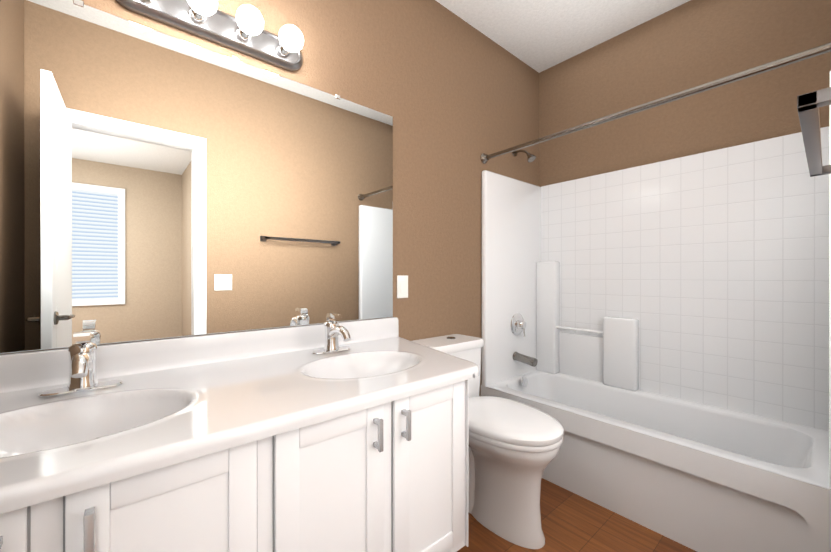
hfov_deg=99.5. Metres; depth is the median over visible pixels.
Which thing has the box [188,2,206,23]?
socket
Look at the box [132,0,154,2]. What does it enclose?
socket
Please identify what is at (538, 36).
ceiling
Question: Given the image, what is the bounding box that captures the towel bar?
[797,87,830,176]
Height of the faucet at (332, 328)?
0.151 m
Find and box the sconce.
[116,0,303,70]
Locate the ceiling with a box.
[435,0,689,72]
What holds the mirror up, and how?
attached to the wall at (453, 95)
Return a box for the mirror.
[0,0,392,353]
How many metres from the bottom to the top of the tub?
1.963 m
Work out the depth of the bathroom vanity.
0.84 m
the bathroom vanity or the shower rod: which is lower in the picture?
the bathroom vanity
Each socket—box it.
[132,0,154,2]
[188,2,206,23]
[235,23,251,41]
[275,40,290,57]
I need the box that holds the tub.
[481,71,830,551]
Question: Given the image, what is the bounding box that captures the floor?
[457,478,696,551]
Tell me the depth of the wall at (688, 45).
1.95 m
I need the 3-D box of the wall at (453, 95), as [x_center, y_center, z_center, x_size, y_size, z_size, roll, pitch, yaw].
[-0.177,-0.181,1.764,3.020,2.660,0.120,0,0,-40]
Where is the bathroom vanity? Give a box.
[0,313,478,551]
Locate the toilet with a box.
[412,334,563,548]
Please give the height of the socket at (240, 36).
0.052 m
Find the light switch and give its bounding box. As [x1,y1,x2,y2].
[397,275,407,297]
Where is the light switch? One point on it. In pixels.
(402, 286)
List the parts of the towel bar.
post, post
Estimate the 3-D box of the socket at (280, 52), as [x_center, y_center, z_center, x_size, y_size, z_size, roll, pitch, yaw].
[-0.503,-0.875,1.350,0.052,0.052,0.040,0,0,-40]
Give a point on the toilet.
(513, 448)
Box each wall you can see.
[0,0,538,395]
[539,0,830,186]
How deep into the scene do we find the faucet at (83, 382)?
0.89 m
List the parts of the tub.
panel, valve plate, shower arm, valve lever, spout, panel, panel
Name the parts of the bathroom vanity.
door post, door pull, door post, door post, door frame, door panel, door frame, door panel, door post, door post, door pull, door post, door post, door pull, door frame, door panel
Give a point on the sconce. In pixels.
(244, 31)
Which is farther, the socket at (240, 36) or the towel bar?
the socket at (240, 36)
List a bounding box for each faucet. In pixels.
[38,331,123,397]
[311,313,351,354]
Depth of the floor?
1.49 m
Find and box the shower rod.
[480,42,830,163]

